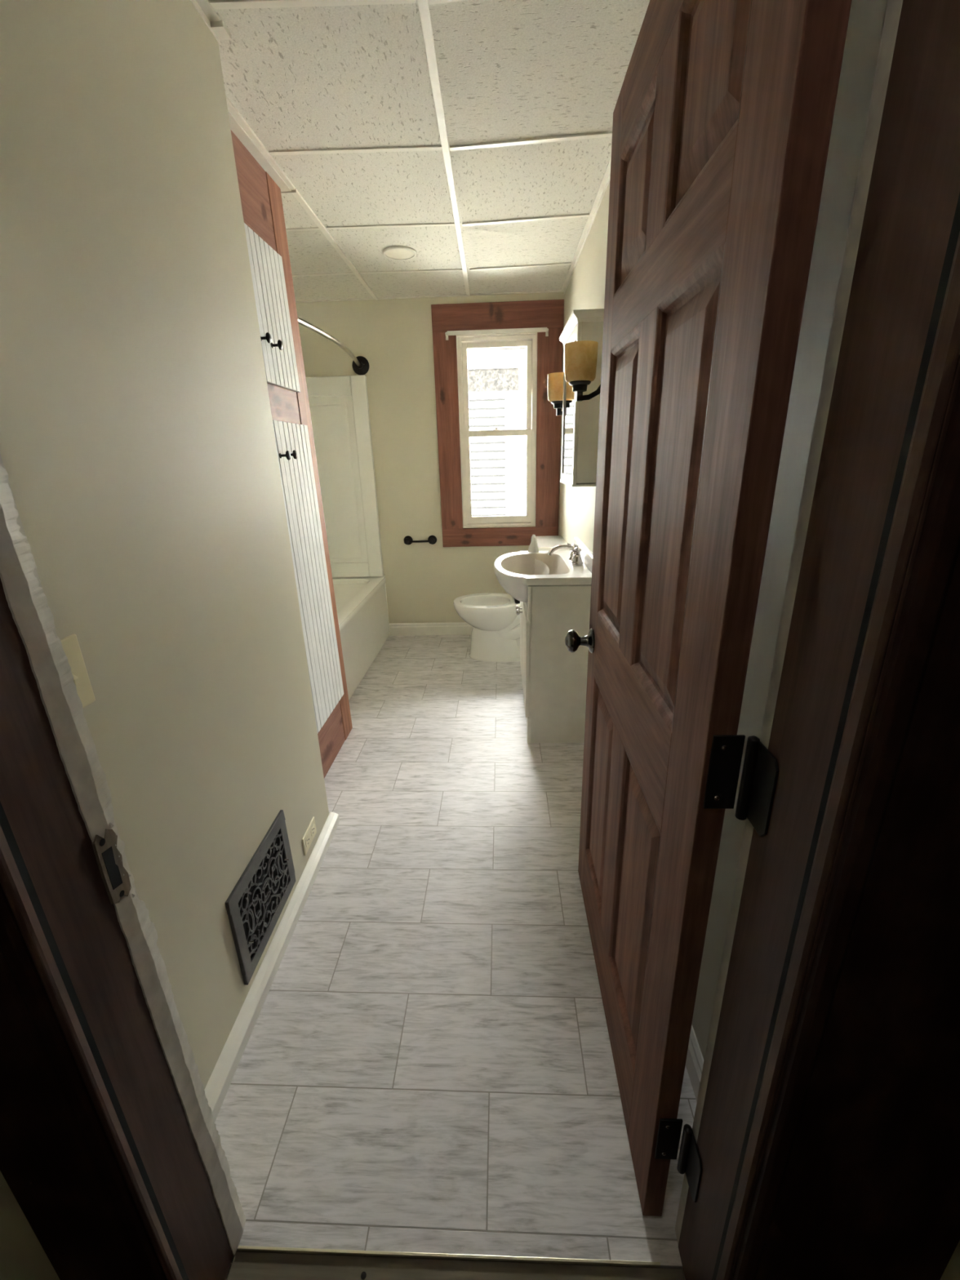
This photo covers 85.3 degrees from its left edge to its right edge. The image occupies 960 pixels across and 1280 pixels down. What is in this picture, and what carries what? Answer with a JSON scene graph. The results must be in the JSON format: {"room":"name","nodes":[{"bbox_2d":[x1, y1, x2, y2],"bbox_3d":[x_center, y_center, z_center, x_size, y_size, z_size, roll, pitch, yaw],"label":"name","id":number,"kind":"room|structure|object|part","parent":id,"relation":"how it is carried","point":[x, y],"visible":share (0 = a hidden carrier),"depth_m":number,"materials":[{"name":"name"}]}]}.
{"room":"bathroom","nodes":[
{"label":"bathroom","id":0,"kind":"room"},
{"bbox_2d":[0,0,328,1089],"bbox_3d":[-1.136,-0.179,1.146,1.036,2.355,1.135,-1,19,2],"label":"wall","id":1,"kind":"structure","parent":0,"point":[138,449],"depth_m":1.02,"materials":[{"name":"paint"}]},
{"bbox_2d":[60,634,95,707],"bbox_3d":[-0.625,0.056,0.796,0.016,0.116,0.072,-1,19,2],"label":"light switch","id":2,"kind":"object","parent":1,"relation":"attached to","point":[70,644],"visible":0.47,"depth_m":0.81,"materials":[{"name":"beige plastic"}]},
{"bbox_2d":[225,809,295,985],"bbox_3d":[-0.593,0.697,1.452,0.020,0.272,0.352,-1,19,1],"label":"air vent","id":3,"kind":"object","parent":1,"relation":"in","point":[251,905],"visible":1,"depth_m":1.42,"materials":[{"name":"grey metal"}]},
{"bbox_2d":[204,811,339,1123],"bbox_3d":[-0.582,0.884,1.507,0.034,0.043,1.151,-1,19,2],"label":"baseboard","id":4,"kind":"structure","parent":1,"relation":"attached to","point":[216,1088],"depth_m":1.40,"materials":[{"name":"white paint"}]},
{"bbox_2d":[302,816,316,855],"bbox_3d":[-0.590,0.678,1.807,0.008,0.068,0.120,-1,19,2],"label":"electrical outlet","id":5,"kind":"object","parent":1,"relation":"attached to","point":[311,831],"visible":1,"depth_m":1.79,"materials":[{"name":"beige plastic"}]},
{"bbox_2d":[305,835,310,847],"bbox_3d":[-0.589,0.687,1.781,0.003,0.030,0.036,-1,19,2],"label":"receptacle","id":6,"kind":"object","parent":5,"relation":"attached to","point":[307,837],"depth_m":1.78,"materials":[{"name":"beige plastic"}]},
{"bbox_2d":[311,824,315,835],"bbox_3d":[-0.588,0.669,1.832,0.003,0.030,0.036,-1,19,2],"label":"receptacle","id":7,"kind":"object","parent":5,"relation":"attached to","point":[313,826],"depth_m":1.83,"materials":[{"name":"beige plastic"}]},
{"bbox_2d":[190,0,649,302],"bbox_3d":[-0.579,-1.671,1.810,2.127,0.050,3.420,-1,19,2],"label":"ceiling","id":8,"kind":"structure","parent":0,"point":[474,137],"depth_m":1.67,"materials":[{"name":"tile"}]},
{"bbox_2d":[382,245,417,260],"bbox_3d":[-0.411,-1.981,2.670,0.174,0.010,0.174,-1,19,2],"label":"recessed light","id":9,"kind":"object","parent":8,"relation":"in","point":[395,252],"visible":1,"depth_m":2.66,"materials":[{"name":"white plastic"}]},
{"bbox_2d":[385,248,413,259],"bbox_3d":[-0.411,-1.981,2.670,0.146,0.005,0.146,-1,19,2],"label":"diffuser","id":10,"kind":"object","parent":9,"relation":"attached to","point":[393,254],"depth_m":2.67,"materials":[{"name":"white plastic"}]},
{"bbox_2d":[295,292,564,623],"bbox_3d":[-0.483,-1.157,3.876,2.127,2.355,0.140,-1,19,2],"label":"wall","id":11,"kind":"structure","parent":0,"point":[424,580],"depth_m":3.70,"materials":[{"name":"paint"}]},
{"bbox_2d":[297,317,368,374],"bbox_3d":[-0.836,-1.621,2.843,0.132,0.118,1.524,-1,19,2],"label":"shower rod","id":12,"kind":"object","parent":11,"relation":"attached to","point":[360,364],"visible":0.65,"depth_m":3.06,"materials":[{"name":"silver metal"}]},
{"bbox_2d":[404,535,436,544],"bbox_3d":[-0.453,-0.745,3.908,0.252,0.068,0.072,-1,19,2],"label":"paper holder","id":13,"kind":"object","parent":11,"relation":"attached to","point":[432,540],"visible":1,"depth_m":3.89,"materials":[{"name":"black metal"}]},
{"bbox_3d":[-0.544,-0.744,3.912,0.068,0.068,0.072,-1,19,2],"label":"post","id":14,"kind":"part","parent":13,"relation":"part of","materials":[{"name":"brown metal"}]},
{"bbox_3d":[-0.361,-0.746,3.904,0.068,0.068,0.072,-1,19,2],"label":"post","id":15,"kind":"part","parent":13,"relation":"part of","materials":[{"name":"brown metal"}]},
{"bbox_2d":[389,622,472,635],"bbox_3d":[-0.064,-0.091,4.152,1.325,0.100,0.018,-1,19,2],"label":"baseboard","id":16,"kind":"structure","parent":11,"relation":"attached to","point":[458,628],"depth_m":4.16,"materials":[{"name":"white paint"}]},
{"bbox_2d":[431,299,564,546],"bbox_3d":[0.135,-1.476,3.716,0.866,1.584,0.135,-1,19,2],"label":"window","id":17,"kind":"structure","parent":11,"relation":"in","point":[529,341],"depth_m":3.64,"materials":[{"name":"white wood"}]},
{"bbox_3d":[-0.221,-1.440,3.682,0.156,1.287,0.019,-1,19,2],"label":"casing","id":18,"kind":"part","parent":17,"relation":"part of","materials":[{"name":"red wood"}]},
{"bbox_2d":[444,327,548,340],"bbox_3d":[0.110,-2.018,3.433,0.680,0.046,0.041,-1,19,2],"label":"curtain rod","id":19,"kind":"object","parent":17,"relation":"attached to","point":[545,330],"visible":1,"depth_m":3.41,"materials":[{"name":"white paint"}]},
{"bbox_3d":[0.111,-2.022,3.414,0.656,0.026,0.008,-1,19,2],"label":"rod","id":20,"kind":"part","parent":19,"relation":"part of","materials":[{"name":"white paint"}]},
{"bbox_3d":[0.122,-1.758,3.655,0.480,0.595,0.032,-1,19,2],"label":"sash","id":21,"kind":"part","parent":17,"relation":"part of","materials":[{"name":"white plastic"}]},
{"bbox_3d":[0.115,-2.127,3.426,0.866,0.162,0.020,-1,19,2],"label":"head casing","id":22,"kind":"part","parent":17,"relation":"part of","materials":[{"name":"red wood"}]},
{"bbox_3d":[0.136,-1.188,3.816,0.484,0.656,0.034,-1,19,2],"label":"sash","id":23,"kind":"part","parent":17,"relation":"part of","materials":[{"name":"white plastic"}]},
{"bbox_3d":[0.151,-0.773,3.902,0.864,0.135,0.020,-1,19,2],"label":"sill casing","id":24,"kind":"part","parent":17,"relation":"part of","materials":[{"name":"red wood"}]},
{"bbox_3d":[0.480,-1.448,3.651,0.168,1.287,0.019,-1,19,2],"label":"casing","id":25,"kind":"part","parent":17,"relation":"part of","materials":[{"name":"red wood"}]},
{"bbox_2d":[214,635,697,1279],"bbox_3d":[-0.517,0.537,2.627,2.327,0.050,3.544,-1,19,2],"label":"floor","id":26,"kind":"structure","parent":0,"point":[426,1064],"depth_m":1.31,"materials":[{"name":"grey tile"}]},
{"bbox_2d":[230,128,352,777],"bbox_3d":[-0.934,-0.499,2.029,0.501,2.322,0.753,-1,19,3],"label":"cupboard","id":27,"kind":"object","parent":26,"relation":"on","point":[261,202],"visible":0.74,"depth_m":2.06,"materials":[{"name":"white wood"}]},
{"bbox_3d":[-0.786,-1.453,1.620,0.020,0.263,0.622,-1,19,3],"label":"rail","id":28,"kind":"part","parent":27,"relation":"part of","materials":[{"name":"brown wood"}]},
{"bbox_3d":[-0.759,-1.084,1.643,0.013,0.462,0.272,-1,19,3],"label":"cupboard door","id":29,"kind":"part","parent":27,"relation":"part of","materials":[{"name":"white paint"}]},
{"bbox_3d":[-0.727,-1.022,1.764,0.037,0.033,0.033,-1,19,3],"label":"knob","id":30,"kind":"part","parent":27,"relation":"part of","materials":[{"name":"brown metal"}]},
{"bbox_3d":[-0.749,-1.177,1.905,0.013,0.462,0.278,-1,19,3],"label":"cupboard door","id":31,"kind":"part","parent":27,"relation":"part of","materials":[{"name":"white paint"}]},
{"bbox_3d":[-0.723,-1.050,1.856,0.037,0.033,0.033,-1,19,3],"label":"knob","id":32,"kind":"part","parent":27,"relation":"part of","materials":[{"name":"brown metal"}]},
{"bbox_3d":[-0.762,-0.842,1.835,0.020,0.134,0.622,-1,19,3],"label":"rail","id":33,"kind":"part","parent":27,"relation":"part of","materials":[{"name":"brown wood"}]},
{"bbox_3d":[-0.712,-0.674,1.904,0.037,0.033,0.033,-1,19,3],"label":"knob","id":34,"kind":"part","parent":27,"relation":"part of","materials":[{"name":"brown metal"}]},
{"bbox_3d":[-0.710,-0.700,1.967,0.037,0.033,0.033,-1,19,3],"label":"knob","id":35,"kind":"part","parent":27,"relation":"part of","materials":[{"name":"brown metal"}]},
{"bbox_3d":[-0.722,-0.167,1.966,0.013,1.237,0.274,-1,19,3],"label":"cupboard door","id":36,"kind":"part","parent":27,"relation":"part of","materials":[{"name":"white paint"}]},
{"bbox_3d":[-0.712,-0.264,2.242,0.013,1.237,0.306,-1,19,3],"label":"cupboard door","id":37,"kind":"part","parent":27,"relation":"part of","materials":[{"name":"white paint"}]},
{"bbox_3d":[-0.709,0.495,2.305,0.020,0.247,0.622,-1,19,3],"label":"rail","id":38,"kind":"part","parent":27,"relation":"part of","materials":[{"name":"brown wood"}]},
{"bbox_2d":[332,575,390,700],"bbox_3d":[-1.133,-0.012,3.425,0.761,0.487,1.520,-1,19,2],"label":"bathtub","id":39,"kind":"object","parent":26,"relation":"on","point":[362,606],"visible":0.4,"depth_m":3.49,"materials":[{"name":"white ceramic"}]},
{"bbox_2d":[305,374,383,577],"bbox_3d":[-1.176,-0.896,3.112,0.772,1.406,1.522,-1,19,2],"label":"tub surround","id":40,"kind":"object","parent":39,"relation":"on","point":[339,406],"visible":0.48,"depth_m":3.77,"materials":[{"name":"white plastic"}]},
{"bbox_3d":[-1.192,-1.128,3.811,0.555,1.080,0.010,-1,19,2],"label":"raised panel","id":41,"kind":"part","parent":40,"relation":"part of","materials":[{"name":"white plastic"}]},
{"bbox_2d":[332,576,385,626],"bbox_3d":[-1.135,-0.065,3.399,0.759,0.365,1.505,-1,19,2],"label":"basin","id":42,"kind":"object","parent":39,"relation":"in","point":[359,601],"depth_m":3.65,"materials":[{"name":"white ceramic"}]},
{"bbox_2d":[453,535,569,662],"bbox_3d":[0.196,-0.271,3.584,0.761,0.803,0.490,-1,19,2],"label":"toilet","id":43,"kind":"object","parent":26,"relation":"on","point":[494,620],"visible":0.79,"depth_m":3.56,"materials":[{"name":"white ceramic"}]},
{"bbox_3d":[0.057,-0.170,3.626,0.477,0.221,0.406,-1,19,2],"label":"bowl","id":44,"kind":"part","parent":43,"relation":"part of","materials":[{"name":"white ceramic"}]},
{"bbox_3d":[0.455,-0.639,3.444,0.222,0.030,0.490,-1,19,2],"label":"tank lid","id":45,"kind":"part","parent":43,"relation":"part of","materials":[{"name":"white ceramic"}]},
{"bbox_2d":[515,584,591,742],"bbox_3d":[0.368,0.023,2.751,0.354,0.792,0.673,-1,19,2],"label":"vanity cabinet","id":46,"kind":"object","parent":26,"relation":"on","point":[554,677],"visible":0.85,"depth_m":2.44,"materials":[{"name":"white laminate"}]},
{"bbox_3d":[0.204,-0.165,2.728,0.033,0.030,0.030,-1,19,2],"label":"knob","id":47,"kind":"part","parent":46,"relation":"part of","materials":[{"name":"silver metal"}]},
{"bbox_3d":[0.201,-0.142,2.664,0.033,0.030,0.030,-1,19,2],"label":"knob","id":48,"kind":"part","parent":46,"relation":"part of","materials":[{"name":"silver metal"}]},
{"bbox_3d":[0.240,-0.019,2.921,0.022,0.482,0.333,-1,19,2],"label":"cabinet door","id":49,"kind":"part","parent":46,"relation":"part of","materials":[{"name":"white laminate"}]},
{"bbox_3d":[0.227,0.093,2.603,0.022,0.482,0.334,-1,19,2],"label":"cabinet door","id":50,"kind":"part","parent":46,"relation":"part of","materials":[{"name":"white laminate"}]},
{"bbox_3d":[0.243,0.024,2.757,0.016,0.792,0.673,-1,19,2],"label":"frame","id":51,"kind":"part","parent":46,"relation":"part of","materials":[{"name":"white laminate"}]},
{"bbox_2d":[493,537,592,602],"bbox_3d":[0.304,-0.341,2.626,0.464,0.245,0.706,-1,19,2],"label":"sink","id":52,"kind":"object","parent":46,"relation":"in","point":[514,571],"visible":0.76,"depth_m":2.51,"materials":[{"name":"white ceramic"}]},
{"bbox_2d":[528,534,538,552],"bbox_3d":[0.295,-0.536,2.892,0.061,0.092,0.041,-1,19,2],"label":"folded cloth","id":53,"kind":"object","parent":52,"relation":"on","point":[533,547],"visible":1,"depth_m":2.88,"materials":[{"name":"white fabric"}]},
{"bbox_2d":[493,550,591,585],"bbox_3d":[0.304,-0.321,2.633,0.464,0.142,0.706,-1,19,2],"label":"basin","id":54,"kind":"object","parent":52,"relation":"in","point":[521,567],"depth_m":2.64,"materials":[{"name":"white ceramic"}]},
{"bbox_2d":[547,542,582,566],"bbox_3d":[0.418,-0.423,2.567,0.167,0.093,0.164,-1,19,2],"label":"faucet","id":55,"kind":"object","parent":52,"relation":"on","point":[575,558],"visible":1,"depth_m":2.54,"materials":[{"name":"silver metal"}]},
{"bbox_3d":[0.408,-0.439,2.562,0.148,0.059,0.021,-1,19,2],"label":"spout","id":56,"kind":"part","parent":55,"relation":"part of","materials":[{"name":"silver metal"}]},
{"bbox_3d":[0.470,-0.444,2.612,0.066,0.078,0.058,-1,19,2],"label":"handle","id":57,"kind":"part","parent":55,"relation":"part of","materials":[{"name":"silver metal"}]},
{"bbox_3d":[0.473,-0.386,2.578,0.052,0.012,0.164,-1,19,2],"label":"plate","id":58,"kind":"part","parent":55,"relation":"part of","materials":[{"name":"silver metal"}]},
{"bbox_3d":[0.466,-0.410,2.514,0.066,0.078,0.058,-1,19,2],"label":"handle","id":59,"kind":"part","parent":55,"relation":"part of","materials":[{"name":"silver metal"}]},
{"bbox_2d":[0,1170,959,1279],"bbox_3d":[0.022,0.019,0.495,3.000,2.355,0.138,-1,19,2],"label":"wall","id":60,"kind":"structure","parent":0,"point":[22,1255],"depth_m":0.75,"materials":[{"name":"paint"}]},
{"bbox_2d":[0,454,246,1279],"bbox_3d":[-0.545,0.118,0.554,0.161,2.142,0.172,-1,19,2],"label":"door frame","id":61,"kind":"structure","parent":60,"relation":"attached to","point":[67,880],"depth_m":0.63,"materials":[{"name":"brown wood"}]},
{"bbox_2d":[564,0,851,1216],"bbox_3d":[0.304,-0.013,0.996,0.182,2.000,0.908,-1,19,2],"label":"door","id":62,"kind":"structure","parent":60,"relation":"in","point":[723,113],"depth_m":0.72,"materials":[{"name":"brown wood"}]},
{"bbox_3d":[0.269,0.003,1.418,0.075,0.068,0.068,-1,19,2],"label":"knob","id":63,"kind":"part","parent":62,"relation":"part of","materials":[{"name":"black metal"}]},
{"bbox_3d":[0.327,0.412,1.376,0.035,0.573,0.256,-1,19,2],"label":"panel","id":64,"kind":"part","parent":62,"relation":"part of","materials":[{"name":"brown wood"}]},
{"bbox_3d":[0.308,-0.310,1.122,0.035,0.600,0.256,-1,19,2],"label":"panel","id":65,"kind":"part","parent":62,"relation":"part of","materials":[{"name":"brown wood"}]},
{"bbox_3d":[0.314,0.532,1.035,0.035,0.573,0.256,-1,19,2],"label":"panel","id":66,"kind":"part","parent":62,"relation":"part of","materials":[{"name":"brown wood"}]},
{"bbox_3d":[0.294,-0.801,0.950,0.035,0.239,0.256,-1,19,2],"label":"panel","id":67,"kind":"part","parent":62,"relation":"part of","materials":[{"name":"brown wood"}]},
{"bbox_3d":[0.307,-0.025,1.031,0.035,2.000,0.618,-1,19,2],"label":"rail","id":68,"kind":"part","parent":62,"relation":"part of","materials":[{"name":"brown wood"}]},
{"bbox_3d":[0.294,-0.190,0.781,0.035,0.600,0.256,-1,19,2],"label":"panel","id":69,"kind":"part","parent":62,"relation":"part of","materials":[{"name":"brown wood"}]},
{"bbox_3d":[0.281,-0.680,0.608,0.035,0.239,0.256,-1,19,2],"label":"panel","id":70,"kind":"part","parent":62,"relation":"part of","materials":[{"name":"brown wood"}]},
{"bbox_2d":[675,0,959,1279],"bbox_3d":[0.451,0.105,0.513,0.260,2.142,0.188,0,19,5],"label":"door frame","id":71,"kind":"structure","parent":60,"relation":"attached to","point":[891,379],"depth_m":0.49,"materials":[{"name":"brown wood"}]},
{"bbox_2d":[558,0,887,1060],"bbox_3d":[0.565,-0.595,2.198,0.100,2.355,3.520,-1,19,2],"label":"wall","id":72,"kind":"structure","parent":0,"point":[585,290],"depth_m":0.78,"materials":[{"name":"paint"}]},
{"bbox_2d":[547,372,563,415],"bbox_3d":[0.432,-1.237,2.624,0.187,0.194,0.121,-1,19,2],"label":"wall sconce","id":73,"kind":"object","parent":72,"relation":"attached to","point":[555,380],"visible":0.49,"depth_m":2.58,"materials":[{"name":"orange glass"}]},
{"bbox_3d":[0.398,-1.265,2.615,0.121,0.126,0.121,-1,19,2],"label":"lamp shade","id":74,"kind":"part","parent":73,"relation":"part of","materials":[{"name":"orange glass"}]},
{"bbox_2d":[559,308,604,486],"bbox_3d":[0.445,-1.042,2.340,0.140,0.653,0.505,-1,19,2],"label":"medicine cabinet","id":75,"kind":"object","parent":72,"relation":"attached to","point":[580,420],"visible":0.77,"depth_m":2.17,"materials":[{"name":"white mirror"}]},
{"bbox_2d":[563,337,576,475],"bbox_3d":[0.406,-1.027,2.346,0.004,0.539,0.397,-1,19,2],"label":"mirror","id":76,"kind":"object","parent":75,"relation":"attached to","point":[568,395],"depth_m":2.39,"materials":[{"name":"clear glass"}]},
{"bbox_3d":[0.405,-1.027,2.346,0.015,0.610,0.465,-1,19,2],"label":"door frame","id":77,"kind":"part","parent":75,"relation":"part of","materials":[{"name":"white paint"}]},
{"bbox_3d":[0.463,-0.738,2.446,0.122,0.009,0.473,-1,19,2],"label":"trim","id":78,"kind":"part","parent":75,"relation":"part of","materials":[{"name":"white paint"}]},
{"bbox_3d":[0.437,-1.333,2.237,0.140,0.036,0.505,-1,19,2],"label":"crown","id":79,"kind":"part","parent":75,"relation":"part of","materials":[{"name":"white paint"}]},
{"bbox_2d":[564,340,600,401],"bbox_3d":[0.405,-0.993,1.931,0.187,0.194,0.121,-1,19,2],"label":"wall sconce","id":80,"kind":"object","parent":72,"relation":"attached to","point":[580,357],"visible":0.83,"depth_m":1.89,"materials":[{"name":"orange glass"}]},
{"bbox_3d":[0.371,-1.021,1.923,0.121,0.126,0.121,-1,19,2],"label":"lamp shade","id":81,"kind":"part","parent":80,"relation":"part of","materials":[{"name":"orange glass"}]},
{"bbox_3d":[0.429,-0.965,1.940,0.113,0.135,0.018,-1,19,2],"label":"arm","id":82,"kind":"part","parent":80,"relation":"part of","materials":[{"name":"black metal"}]},
{"bbox_2d":[573,537,592,573],"bbox_3d":[0.523,-0.424,2.588,0.021,0.075,0.702,-1,19,2],"label":"backsplash","id":83,"kind":"structure","parent":72,"relation":"attached to","point":[586,553],"depth_m":2.53,"materials":[{"name":"white ceramic"}]},
{"bbox_2d":[685,1024,703,1102],"bbox_3d":[0.503,0.750,1.733,0.016,0.090,1.705,-1,19,2],"label":"baseboard","id":84,"kind":"structure","parent":72,"relation":"attached to","point":[695,1060],"depth_m":1.16,"materials":[{"name":"white paint"}]},
{"bbox_3d":[0.015,1.486,-0.077,3.000,0.048,2.068,-1,19,2],"label":"floor","id":85,"kind":"structure","parent":0,"visible":0},
{"bbox_2d":[226,1245,684,1279],"bbox_3d":[-0.045,1.111,0.897,0.795,0.016,0.068,-1,19,2],"label":"threshold","id":86,"kind":"object","parent":85,"relation":"on","point":[247,1264],"visible":1,"depth_m":0.92,"materials":[{"name":"silver wood"}]},
{"label":"outside","id":87,"kind":"structure","parent":0,"visible":0},
{"bbox_3d":[0.432,-1.161,10.318,18.000,0.100,11.750,-1,19,2],"label":"ground","id":88,"kind":"structure","parent":87,"visible":0},
{"bbox_2d":[467,346,526,515],"bbox_3d":[0.118,-2.064,6.775,6.700,3.970,0.250,-1,19,2],"label":"window","id":89,"kind":"structure","parent":88,"relation":"on","point":[497,376],"depth_m":6.47,"materials":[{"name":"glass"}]},
{"bbox_3d":[1.259,-1.556,6.803,1.835,2.935,0.050,-1,19,2],"label":"corner panel","id":90,"kind":"part","parent":89,"relation":"part of","materials":[{"name":"glass"}]}
]}

